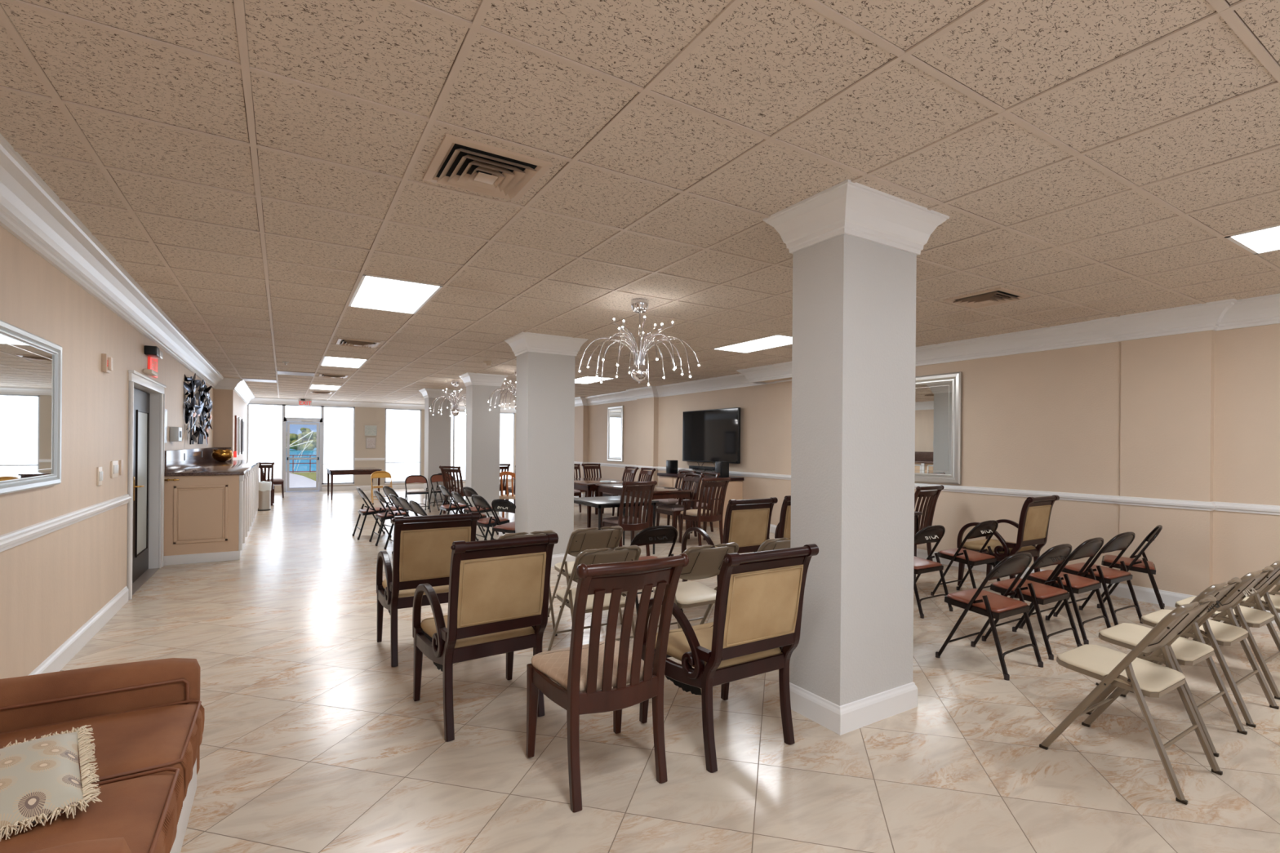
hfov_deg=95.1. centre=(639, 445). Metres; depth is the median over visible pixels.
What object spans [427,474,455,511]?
folding chair
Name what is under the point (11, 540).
trim
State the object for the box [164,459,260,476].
countertop
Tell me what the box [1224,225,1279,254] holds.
recessed light
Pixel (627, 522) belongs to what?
chair
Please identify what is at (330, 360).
recessed light
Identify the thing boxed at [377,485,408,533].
folding chair
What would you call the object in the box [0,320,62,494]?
wall mirror
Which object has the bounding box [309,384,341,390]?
recessed light
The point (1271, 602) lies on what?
folding chair
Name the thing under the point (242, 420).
framed picture
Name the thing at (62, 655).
baseboard
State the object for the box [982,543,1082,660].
folding chair
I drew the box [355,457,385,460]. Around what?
trim
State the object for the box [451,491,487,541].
folding chair
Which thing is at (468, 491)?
folding chair
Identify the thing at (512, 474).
chair
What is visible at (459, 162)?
ceiling vent
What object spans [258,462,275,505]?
chair
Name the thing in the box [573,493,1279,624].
baseboard
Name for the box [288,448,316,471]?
water
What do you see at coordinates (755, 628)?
armchair
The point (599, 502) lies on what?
table
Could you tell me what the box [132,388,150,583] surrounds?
door
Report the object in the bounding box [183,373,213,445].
wall sculpture
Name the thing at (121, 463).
light switch
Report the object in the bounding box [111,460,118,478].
light switch
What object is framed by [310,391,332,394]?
ceiling vent
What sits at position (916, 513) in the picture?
chair
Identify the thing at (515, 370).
chandelier
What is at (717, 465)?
grille
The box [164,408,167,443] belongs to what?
framed notice
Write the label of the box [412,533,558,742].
armchair
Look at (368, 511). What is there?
folding chair
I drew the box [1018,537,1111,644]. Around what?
folding chair
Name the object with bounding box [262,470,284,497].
chair
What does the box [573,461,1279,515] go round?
trim
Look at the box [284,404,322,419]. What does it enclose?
window
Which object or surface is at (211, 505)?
reception counter
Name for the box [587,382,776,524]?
wall
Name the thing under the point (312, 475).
lawn
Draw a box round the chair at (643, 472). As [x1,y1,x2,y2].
[617,467,655,516]
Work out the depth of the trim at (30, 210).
3.72 m
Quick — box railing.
[288,454,315,472]
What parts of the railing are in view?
post, post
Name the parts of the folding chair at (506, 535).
backrest, frame, leg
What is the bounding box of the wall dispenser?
[169,426,182,441]
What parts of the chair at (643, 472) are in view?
leg, leg, crest rail, leg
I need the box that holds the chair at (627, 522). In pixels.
[601,480,657,555]
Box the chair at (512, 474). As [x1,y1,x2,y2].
[499,471,515,517]
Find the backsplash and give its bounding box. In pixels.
[164,447,231,472]
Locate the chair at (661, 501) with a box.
[654,470,696,525]
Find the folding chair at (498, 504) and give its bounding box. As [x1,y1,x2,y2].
[490,498,515,539]
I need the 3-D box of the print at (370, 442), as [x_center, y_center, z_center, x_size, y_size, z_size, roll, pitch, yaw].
[-8.323,-0.078,18.096,0.270,0.330,0.030,0,0,-31]
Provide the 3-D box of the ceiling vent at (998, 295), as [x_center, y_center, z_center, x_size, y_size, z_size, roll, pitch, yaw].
[2.925,-1.229,4.941,0.469,0.041,0.469,0,0,-31]
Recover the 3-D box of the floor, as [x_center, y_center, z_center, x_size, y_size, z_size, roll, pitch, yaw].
[-2.091,1.480,8.698,9.300,0.120,22.820,0,0,-31]
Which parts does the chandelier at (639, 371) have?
arm, arm, arm, arm, arm, arm, arm, arm, arm, arm, arm, arm, arm, arm, arm, arm, arm, arm, arm, arm, arm, arm, arm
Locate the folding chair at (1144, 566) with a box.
[1097,524,1164,608]
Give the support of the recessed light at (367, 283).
in the ceiling
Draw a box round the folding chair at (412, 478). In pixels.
[404,475,431,513]
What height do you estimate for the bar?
0.060 m
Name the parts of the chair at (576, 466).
leg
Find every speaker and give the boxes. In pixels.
[666,460,677,473]
[715,461,728,477]
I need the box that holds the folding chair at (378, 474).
[370,471,393,504]
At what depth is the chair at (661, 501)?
10.42 m
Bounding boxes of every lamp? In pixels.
[144,345,159,356]
[147,350,163,359]
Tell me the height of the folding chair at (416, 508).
0.767 m
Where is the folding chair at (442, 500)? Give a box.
[433,472,457,506]
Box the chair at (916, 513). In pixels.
[913,511,922,578]
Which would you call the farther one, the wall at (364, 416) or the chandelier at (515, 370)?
the wall at (364, 416)
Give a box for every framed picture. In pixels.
[234,415,237,455]
[237,417,240,454]
[240,418,244,453]
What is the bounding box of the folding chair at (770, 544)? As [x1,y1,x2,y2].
[757,537,790,551]
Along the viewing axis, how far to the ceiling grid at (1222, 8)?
2.76 m
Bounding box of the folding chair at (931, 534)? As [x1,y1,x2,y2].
[913,524,952,618]
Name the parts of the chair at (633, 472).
leg, leg, crest rail, leg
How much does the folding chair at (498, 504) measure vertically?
0.767 m
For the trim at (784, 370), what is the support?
attached to the wall at (772, 380)
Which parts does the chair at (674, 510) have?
leg, leg, seat, leg, crest rail, leg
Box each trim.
[0,0,1279,408]
[0,133,254,404]
[0,493,131,551]
[126,369,166,599]
[248,396,515,413]
[321,480,465,485]
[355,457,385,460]
[513,293,1279,411]
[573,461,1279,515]
[736,361,791,384]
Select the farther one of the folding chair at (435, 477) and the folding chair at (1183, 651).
the folding chair at (435, 477)
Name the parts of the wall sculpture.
stem, stem, stem, stem, stem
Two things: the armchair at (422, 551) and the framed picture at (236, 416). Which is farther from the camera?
the framed picture at (236, 416)
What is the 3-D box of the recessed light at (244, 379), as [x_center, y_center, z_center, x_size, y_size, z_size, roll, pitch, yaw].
[-7.780,-1.331,11.975,0.581,0.008,0.581,0,0,-31]
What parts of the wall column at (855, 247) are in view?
moulding, capital moulding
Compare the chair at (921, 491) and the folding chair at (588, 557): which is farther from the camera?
the chair at (921, 491)
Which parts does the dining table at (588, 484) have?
leg, leg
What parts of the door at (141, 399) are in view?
lock plate, moulding, frosted pane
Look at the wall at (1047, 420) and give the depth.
5.87 m
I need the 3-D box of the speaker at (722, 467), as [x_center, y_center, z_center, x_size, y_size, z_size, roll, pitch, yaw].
[1.457,0.424,10.398,0.187,0.280,0.170,0,0,-31]
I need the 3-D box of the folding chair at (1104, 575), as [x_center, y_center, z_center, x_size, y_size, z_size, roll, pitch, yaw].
[3.869,1.086,4.937,0.466,0.767,0.475,0,0,-29]
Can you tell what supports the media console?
on the floor
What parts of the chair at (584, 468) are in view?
leg, crest rail, leg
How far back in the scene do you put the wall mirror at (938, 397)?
7.30 m
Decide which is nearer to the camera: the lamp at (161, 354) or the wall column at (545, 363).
the lamp at (161, 354)
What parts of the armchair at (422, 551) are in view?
leg, armrest, leg, seat, rail, rail, rail, leg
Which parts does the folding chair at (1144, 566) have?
seat, backrest, leg, leg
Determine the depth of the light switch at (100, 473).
4.43 m
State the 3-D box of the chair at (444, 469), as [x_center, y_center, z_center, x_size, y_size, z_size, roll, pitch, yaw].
[-3.776,0.911,12.106,0.506,0.994,0.633,0,0,19]
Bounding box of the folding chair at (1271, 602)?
[1208,576,1279,645]
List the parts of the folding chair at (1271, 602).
seat, leg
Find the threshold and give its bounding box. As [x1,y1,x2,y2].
[132,568,159,595]
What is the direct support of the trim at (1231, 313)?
attached to the wall at (772, 380)
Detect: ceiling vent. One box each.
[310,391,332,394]
[318,373,348,378]
[335,337,380,348]
[422,133,552,201]
[943,287,1031,308]
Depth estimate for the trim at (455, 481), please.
18.08 m
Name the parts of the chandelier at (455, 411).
arm, arm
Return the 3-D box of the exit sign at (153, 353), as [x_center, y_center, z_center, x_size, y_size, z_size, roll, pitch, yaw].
[-5.074,-0.866,6.132,0.100,0.280,0.660,0,0,-31]
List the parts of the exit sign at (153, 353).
red panel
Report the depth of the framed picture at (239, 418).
13.22 m
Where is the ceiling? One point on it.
(768, 64)
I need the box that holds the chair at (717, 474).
[675,471,719,533]
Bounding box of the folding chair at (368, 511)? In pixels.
[352,487,391,540]
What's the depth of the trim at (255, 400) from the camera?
17.77 m
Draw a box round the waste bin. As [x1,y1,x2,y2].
[257,480,271,511]
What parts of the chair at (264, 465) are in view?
crest rail, leg, leg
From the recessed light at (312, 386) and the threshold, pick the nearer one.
the threshold
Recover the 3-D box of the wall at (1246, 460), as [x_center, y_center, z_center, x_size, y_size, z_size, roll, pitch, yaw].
[1.679,0.096,11.093,0.290,2.711,22.400,0,0,-31]
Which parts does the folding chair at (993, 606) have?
seat, leg, backrest, leg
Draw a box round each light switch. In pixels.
[96,466,102,485]
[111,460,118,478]
[119,459,123,475]
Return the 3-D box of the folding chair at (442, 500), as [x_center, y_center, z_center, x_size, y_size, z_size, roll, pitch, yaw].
[-4.412,1.016,13.419,0.475,0.767,0.466,0,0,41]
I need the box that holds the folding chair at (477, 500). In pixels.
[471,494,509,540]
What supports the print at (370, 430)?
attached to the wall at (364, 416)
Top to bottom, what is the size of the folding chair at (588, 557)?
0.796 m
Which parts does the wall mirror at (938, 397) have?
mirror pane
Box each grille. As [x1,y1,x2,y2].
[666,461,670,472]
[715,462,720,476]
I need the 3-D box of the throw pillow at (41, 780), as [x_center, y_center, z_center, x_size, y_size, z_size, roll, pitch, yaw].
[-1.680,0.891,1.493,0.434,0.124,0.436,0,0,45]
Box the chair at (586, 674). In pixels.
[526,553,688,812]
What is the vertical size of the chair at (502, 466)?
0.994 m
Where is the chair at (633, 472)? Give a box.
[602,466,638,515]
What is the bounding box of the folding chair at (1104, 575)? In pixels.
[1053,531,1142,625]
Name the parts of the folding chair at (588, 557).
leg, seat, backrest, leg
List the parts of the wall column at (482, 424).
capital moulding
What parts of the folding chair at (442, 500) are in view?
frame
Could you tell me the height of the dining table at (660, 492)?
0.760 m
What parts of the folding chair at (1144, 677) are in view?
seat, frame, leg, backrest, leg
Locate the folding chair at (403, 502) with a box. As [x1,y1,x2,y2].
[398,497,416,516]
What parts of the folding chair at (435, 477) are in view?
leg, backrest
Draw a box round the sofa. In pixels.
[0,657,204,852]
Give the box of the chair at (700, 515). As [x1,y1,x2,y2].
[679,477,730,546]
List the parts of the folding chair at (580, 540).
seat, leg, backrest, leg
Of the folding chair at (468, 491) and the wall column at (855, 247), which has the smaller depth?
the wall column at (855, 247)
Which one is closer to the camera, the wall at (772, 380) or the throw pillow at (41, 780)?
the throw pillow at (41, 780)
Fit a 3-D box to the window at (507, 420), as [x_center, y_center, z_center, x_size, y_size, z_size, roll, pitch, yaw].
[-4.777,0.024,20.356,0.820,2.345,0.080,0,0,-31]
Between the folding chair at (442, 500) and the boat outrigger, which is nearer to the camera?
the folding chair at (442, 500)
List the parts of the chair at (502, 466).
crest rail, leg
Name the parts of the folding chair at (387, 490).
backrest, seat, frame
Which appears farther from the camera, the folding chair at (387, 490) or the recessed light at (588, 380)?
the recessed light at (588, 380)
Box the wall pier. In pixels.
[213,388,247,460]
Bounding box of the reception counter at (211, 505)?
[163,447,260,565]
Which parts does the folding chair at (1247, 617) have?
seat, frame, leg, backrest, leg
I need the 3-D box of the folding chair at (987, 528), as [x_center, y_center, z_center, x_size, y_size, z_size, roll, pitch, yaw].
[3.156,1.080,5.627,0.466,0.767,0.474,0,0,-31]
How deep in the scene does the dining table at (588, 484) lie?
10.52 m
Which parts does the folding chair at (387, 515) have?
leg, backrest, leg, frame, seat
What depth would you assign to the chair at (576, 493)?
12.36 m
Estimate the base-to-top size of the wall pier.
2.711 m
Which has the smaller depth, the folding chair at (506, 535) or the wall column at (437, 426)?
the folding chair at (506, 535)
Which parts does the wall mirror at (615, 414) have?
mirror pane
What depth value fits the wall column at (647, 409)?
12.95 m
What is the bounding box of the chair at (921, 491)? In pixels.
[914,484,944,560]
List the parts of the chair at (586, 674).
leg, leg, seat, leg, rail, crest rail, leg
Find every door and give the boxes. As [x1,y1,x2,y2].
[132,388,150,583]
[283,418,329,492]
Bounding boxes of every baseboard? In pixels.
[27,586,128,675]
[321,481,514,491]
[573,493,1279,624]
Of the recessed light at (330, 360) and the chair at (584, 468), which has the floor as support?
the chair at (584, 468)
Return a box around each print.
[364,425,377,435]
[365,437,375,448]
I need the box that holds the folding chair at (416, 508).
[408,500,427,515]
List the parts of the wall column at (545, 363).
capital moulding, moulding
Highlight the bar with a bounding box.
[688,465,715,470]
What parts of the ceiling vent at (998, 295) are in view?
plate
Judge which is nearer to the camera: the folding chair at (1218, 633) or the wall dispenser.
the folding chair at (1218, 633)
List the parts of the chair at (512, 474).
seat, crest rail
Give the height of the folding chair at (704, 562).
0.796 m
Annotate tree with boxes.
[289,427,316,450]
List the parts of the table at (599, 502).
leg, leg, leg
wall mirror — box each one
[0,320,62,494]
[607,405,623,462]
[914,371,962,484]
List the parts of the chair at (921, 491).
leg, crest rail, leg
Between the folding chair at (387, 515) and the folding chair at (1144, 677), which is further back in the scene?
the folding chair at (387, 515)
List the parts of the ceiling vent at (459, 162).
plate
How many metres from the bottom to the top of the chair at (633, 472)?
0.994 m
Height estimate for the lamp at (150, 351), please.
0.090 m
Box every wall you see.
[0,225,213,679]
[266,403,515,492]
[573,405,587,493]
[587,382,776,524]
[759,377,791,382]
[775,381,791,525]
[914,330,1214,595]
[1212,323,1279,596]
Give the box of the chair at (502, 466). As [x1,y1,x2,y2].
[499,463,510,500]
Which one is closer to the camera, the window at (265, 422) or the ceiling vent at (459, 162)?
the ceiling vent at (459, 162)
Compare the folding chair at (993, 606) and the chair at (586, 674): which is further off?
the folding chair at (993, 606)
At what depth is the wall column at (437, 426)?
13.70 m
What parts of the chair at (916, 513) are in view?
leg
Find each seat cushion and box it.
[0,704,202,800]
[0,773,177,852]
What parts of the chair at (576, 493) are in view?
leg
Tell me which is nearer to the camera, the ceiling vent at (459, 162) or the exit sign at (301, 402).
the ceiling vent at (459, 162)
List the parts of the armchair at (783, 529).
armrest, leg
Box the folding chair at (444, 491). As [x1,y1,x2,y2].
[439,484,467,515]
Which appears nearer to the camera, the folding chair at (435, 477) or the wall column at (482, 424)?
the wall column at (482, 424)
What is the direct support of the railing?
on the lawn
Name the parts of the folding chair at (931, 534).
leg, seat, backrest, frame, leg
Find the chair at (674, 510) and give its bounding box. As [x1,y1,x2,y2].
[656,472,704,537]
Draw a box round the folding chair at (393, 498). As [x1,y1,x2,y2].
[383,493,412,554]
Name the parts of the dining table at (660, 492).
leg, leg, leg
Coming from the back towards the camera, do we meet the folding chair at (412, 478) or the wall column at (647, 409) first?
the wall column at (647, 409)
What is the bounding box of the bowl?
[211,448,233,462]
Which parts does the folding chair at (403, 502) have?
backrest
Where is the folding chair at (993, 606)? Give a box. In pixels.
[935,552,1043,680]
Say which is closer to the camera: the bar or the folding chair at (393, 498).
the folding chair at (393, 498)
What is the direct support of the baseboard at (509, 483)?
attached to the wall at (364, 416)
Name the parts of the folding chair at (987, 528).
seat, leg, backrest, leg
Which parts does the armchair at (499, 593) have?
leg, armrest, leg, seat, rail, rail, rail, leg, leg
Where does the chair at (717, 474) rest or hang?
on the floor
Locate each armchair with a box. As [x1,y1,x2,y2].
[376,511,480,666]
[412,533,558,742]
[639,543,818,773]
[681,497,777,582]
[768,495,791,541]
[956,494,1059,598]
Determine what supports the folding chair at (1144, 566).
on the floor
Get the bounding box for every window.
[246,403,284,485]
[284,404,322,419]
[321,405,355,484]
[384,408,421,483]
[450,410,466,481]
[499,412,515,479]
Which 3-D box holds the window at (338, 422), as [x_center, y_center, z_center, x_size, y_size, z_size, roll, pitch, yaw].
[-9.122,-0.012,17.710,0.875,2.345,0.080,0,0,-31]
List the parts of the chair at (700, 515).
leg, armrest, seat, leg, leg, rail, crest rail, leg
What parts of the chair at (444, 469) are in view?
leg, crest rail, leg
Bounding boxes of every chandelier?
[429,380,466,417]
[488,368,516,410]
[578,297,699,386]
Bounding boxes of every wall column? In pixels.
[418,388,457,506]
[457,372,508,517]
[504,331,588,566]
[635,396,658,500]
[762,179,949,735]
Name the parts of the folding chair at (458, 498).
backrest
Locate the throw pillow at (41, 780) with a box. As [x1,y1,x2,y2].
[0,724,102,841]
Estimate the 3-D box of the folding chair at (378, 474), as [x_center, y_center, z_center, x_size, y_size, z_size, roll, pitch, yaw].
[-6.191,1.002,14.033,0.466,0.767,0.474,0,0,-31]
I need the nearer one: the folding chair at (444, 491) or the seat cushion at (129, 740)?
the seat cushion at (129, 740)
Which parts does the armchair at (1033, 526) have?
leg, armrest, leg, seat, armrest, leg, rail, rail, rail, leg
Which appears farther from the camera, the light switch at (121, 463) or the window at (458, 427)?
the window at (458, 427)
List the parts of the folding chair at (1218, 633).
seat, frame, leg, backrest, leg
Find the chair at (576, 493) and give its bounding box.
[573,489,581,512]
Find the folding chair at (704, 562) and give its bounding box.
[653,542,738,628]
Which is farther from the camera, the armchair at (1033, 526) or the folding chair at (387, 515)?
the folding chair at (387, 515)
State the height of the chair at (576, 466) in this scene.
0.994 m
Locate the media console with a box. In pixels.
[657,472,743,528]
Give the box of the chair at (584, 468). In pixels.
[581,463,601,497]
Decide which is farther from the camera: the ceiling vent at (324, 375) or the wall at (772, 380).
the ceiling vent at (324, 375)
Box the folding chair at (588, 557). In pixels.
[546,545,640,651]
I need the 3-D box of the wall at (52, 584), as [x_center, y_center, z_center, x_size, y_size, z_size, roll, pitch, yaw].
[-5.606,0.034,6.655,0.250,2.711,22.400,0,0,-31]
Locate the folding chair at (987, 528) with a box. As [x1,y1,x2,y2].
[930,520,1004,595]
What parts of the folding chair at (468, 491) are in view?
backrest, seat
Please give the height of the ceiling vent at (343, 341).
0.041 m
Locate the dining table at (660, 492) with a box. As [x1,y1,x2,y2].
[595,483,693,538]
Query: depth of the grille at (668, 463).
11.79 m
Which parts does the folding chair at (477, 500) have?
backrest, leg, seat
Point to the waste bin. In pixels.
(264, 487)
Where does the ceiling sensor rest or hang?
attached to the ceiling
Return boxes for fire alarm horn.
[101,353,113,373]
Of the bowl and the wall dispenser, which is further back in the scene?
the bowl
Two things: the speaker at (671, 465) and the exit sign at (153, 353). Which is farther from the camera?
the speaker at (671, 465)
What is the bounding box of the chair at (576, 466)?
[573,463,586,492]
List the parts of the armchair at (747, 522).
armrest, leg, rail, rail, leg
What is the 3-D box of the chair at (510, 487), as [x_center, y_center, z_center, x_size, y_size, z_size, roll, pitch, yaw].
[-2.636,0.921,13.061,0.506,0.994,0.633,0,0,-31]
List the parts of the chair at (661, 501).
seat, leg, leg, crest rail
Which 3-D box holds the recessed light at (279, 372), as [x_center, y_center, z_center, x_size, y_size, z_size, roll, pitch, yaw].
[-6.309,-1.319,10.731,0.581,0.008,0.581,0,0,-31]
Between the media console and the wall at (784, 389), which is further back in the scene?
the media console
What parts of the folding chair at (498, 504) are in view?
leg, backrest, seat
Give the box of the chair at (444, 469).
[439,466,465,514]
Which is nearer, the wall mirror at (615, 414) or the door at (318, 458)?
the wall mirror at (615, 414)
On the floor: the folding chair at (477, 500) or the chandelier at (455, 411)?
the folding chair at (477, 500)
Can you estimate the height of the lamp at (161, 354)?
0.075 m
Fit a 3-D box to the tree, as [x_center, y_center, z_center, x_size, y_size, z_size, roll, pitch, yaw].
[-99.459,-1.842,173.664,11.279,7.000,7.124,0,0,-31]
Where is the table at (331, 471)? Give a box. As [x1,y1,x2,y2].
[325,467,382,499]
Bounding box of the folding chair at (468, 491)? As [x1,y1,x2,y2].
[462,486,498,534]
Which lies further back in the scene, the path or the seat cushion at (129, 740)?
the path
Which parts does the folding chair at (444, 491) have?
backrest, leg, seat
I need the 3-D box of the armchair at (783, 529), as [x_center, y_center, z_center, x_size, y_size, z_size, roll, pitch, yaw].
[1.409,0.960,5.843,0.584,0.986,0.704,0,0,-31]
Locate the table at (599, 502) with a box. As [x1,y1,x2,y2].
[573,495,658,554]
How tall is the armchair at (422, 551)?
0.986 m
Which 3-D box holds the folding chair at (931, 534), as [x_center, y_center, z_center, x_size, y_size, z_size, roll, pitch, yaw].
[2.452,1.074,5.245,0.466,0.767,0.474,0,0,-31]
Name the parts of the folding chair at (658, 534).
leg, seat, frame, backrest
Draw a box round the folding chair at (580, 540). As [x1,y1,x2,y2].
[547,525,622,624]
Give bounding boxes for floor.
[60,485,1279,852]
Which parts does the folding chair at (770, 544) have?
backrest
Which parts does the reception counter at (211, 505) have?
raised panel, moulding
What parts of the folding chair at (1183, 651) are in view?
seat, leg, backrest, leg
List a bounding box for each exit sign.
[142,345,163,377]
[297,398,311,405]
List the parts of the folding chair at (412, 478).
backrest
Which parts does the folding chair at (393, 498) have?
leg, backrest, frame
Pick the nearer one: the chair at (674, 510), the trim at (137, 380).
the trim at (137, 380)
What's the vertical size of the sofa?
0.902 m
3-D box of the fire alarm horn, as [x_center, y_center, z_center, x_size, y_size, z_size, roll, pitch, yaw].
[-4.146,-0.638,4.556,0.050,0.140,0.110,0,0,-31]
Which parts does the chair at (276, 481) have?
seat, leg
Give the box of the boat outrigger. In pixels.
[289,431,313,471]
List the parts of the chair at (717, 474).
leg, seat, leg, crest rail, leg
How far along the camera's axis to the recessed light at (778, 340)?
7.30 m
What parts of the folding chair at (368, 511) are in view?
leg, backrest, leg, seat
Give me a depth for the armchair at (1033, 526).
5.73 m
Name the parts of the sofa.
armrest, armrest, frame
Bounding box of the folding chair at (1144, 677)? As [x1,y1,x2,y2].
[1039,595,1222,804]
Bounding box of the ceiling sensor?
[482,360,492,365]
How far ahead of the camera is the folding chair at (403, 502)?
7.30 m
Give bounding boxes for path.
[285,472,319,492]
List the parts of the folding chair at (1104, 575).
seat, leg, backrest, leg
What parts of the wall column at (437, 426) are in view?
moulding, capital moulding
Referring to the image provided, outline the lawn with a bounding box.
[290,471,315,480]
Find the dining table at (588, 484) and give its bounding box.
[573,477,639,527]
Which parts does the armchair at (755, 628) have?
leg, armrest, leg, seat, leg, rail, rail, rail, leg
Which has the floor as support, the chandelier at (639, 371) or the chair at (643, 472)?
the chair at (643, 472)
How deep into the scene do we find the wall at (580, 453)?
15.78 m
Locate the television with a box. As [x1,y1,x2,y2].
[682,407,740,463]
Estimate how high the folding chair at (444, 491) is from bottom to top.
0.767 m
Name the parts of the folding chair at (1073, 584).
seat, leg, backrest, leg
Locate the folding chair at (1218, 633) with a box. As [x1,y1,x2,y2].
[1130,565,1279,727]
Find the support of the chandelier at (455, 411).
hanging from the ceiling
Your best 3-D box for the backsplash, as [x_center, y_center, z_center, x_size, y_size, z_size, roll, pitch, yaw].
[-6.876,0.177,9.289,0.278,0.255,5.738,0,0,-31]
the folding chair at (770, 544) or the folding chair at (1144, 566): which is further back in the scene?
the folding chair at (1144, 566)
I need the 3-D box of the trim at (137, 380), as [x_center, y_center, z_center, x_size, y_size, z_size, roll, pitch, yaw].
[-5.149,0.354,5.940,0.292,2.080,1.700,0,0,-31]
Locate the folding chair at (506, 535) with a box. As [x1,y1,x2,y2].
[497,530,557,635]
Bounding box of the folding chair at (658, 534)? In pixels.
[625,525,683,615]
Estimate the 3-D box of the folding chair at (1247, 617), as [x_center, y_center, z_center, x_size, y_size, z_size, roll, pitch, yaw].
[3.750,1.070,3.710,0.463,0.796,0.537,0,0,-31]
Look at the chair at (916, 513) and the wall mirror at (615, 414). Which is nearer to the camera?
the chair at (916, 513)
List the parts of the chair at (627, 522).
leg, seat, leg, rail, crest rail, leg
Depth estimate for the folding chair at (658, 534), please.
4.93 m
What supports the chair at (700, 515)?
on the floor
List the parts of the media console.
door, door, door, door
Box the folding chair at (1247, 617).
[1174,560,1279,699]
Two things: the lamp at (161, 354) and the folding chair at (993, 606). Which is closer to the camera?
the folding chair at (993, 606)
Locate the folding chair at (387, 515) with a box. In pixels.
[368,489,408,546]
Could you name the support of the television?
attached to the wall at (757, 403)
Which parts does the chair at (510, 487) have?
leg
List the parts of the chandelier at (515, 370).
arm, arm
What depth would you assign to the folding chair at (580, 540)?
4.63 m
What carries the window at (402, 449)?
in the wall at (364, 416)
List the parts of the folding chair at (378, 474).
backrest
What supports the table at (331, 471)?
on the floor
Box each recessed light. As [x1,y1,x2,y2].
[241,377,276,382]
[277,370,315,376]
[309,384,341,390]
[320,355,368,368]
[348,274,442,314]
[574,376,614,383]
[711,334,792,353]
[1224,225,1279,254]
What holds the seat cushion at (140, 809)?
on the sofa
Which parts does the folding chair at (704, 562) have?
leg, seat, backrest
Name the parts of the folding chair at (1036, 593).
seat, leg, backrest, leg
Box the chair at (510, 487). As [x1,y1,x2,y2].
[506,465,515,504]
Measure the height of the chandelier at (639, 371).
0.731 m
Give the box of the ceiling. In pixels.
[0,0,1279,408]
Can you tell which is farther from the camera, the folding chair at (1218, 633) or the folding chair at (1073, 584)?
the folding chair at (1073, 584)
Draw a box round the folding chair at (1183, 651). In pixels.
[1085,577,1247,756]

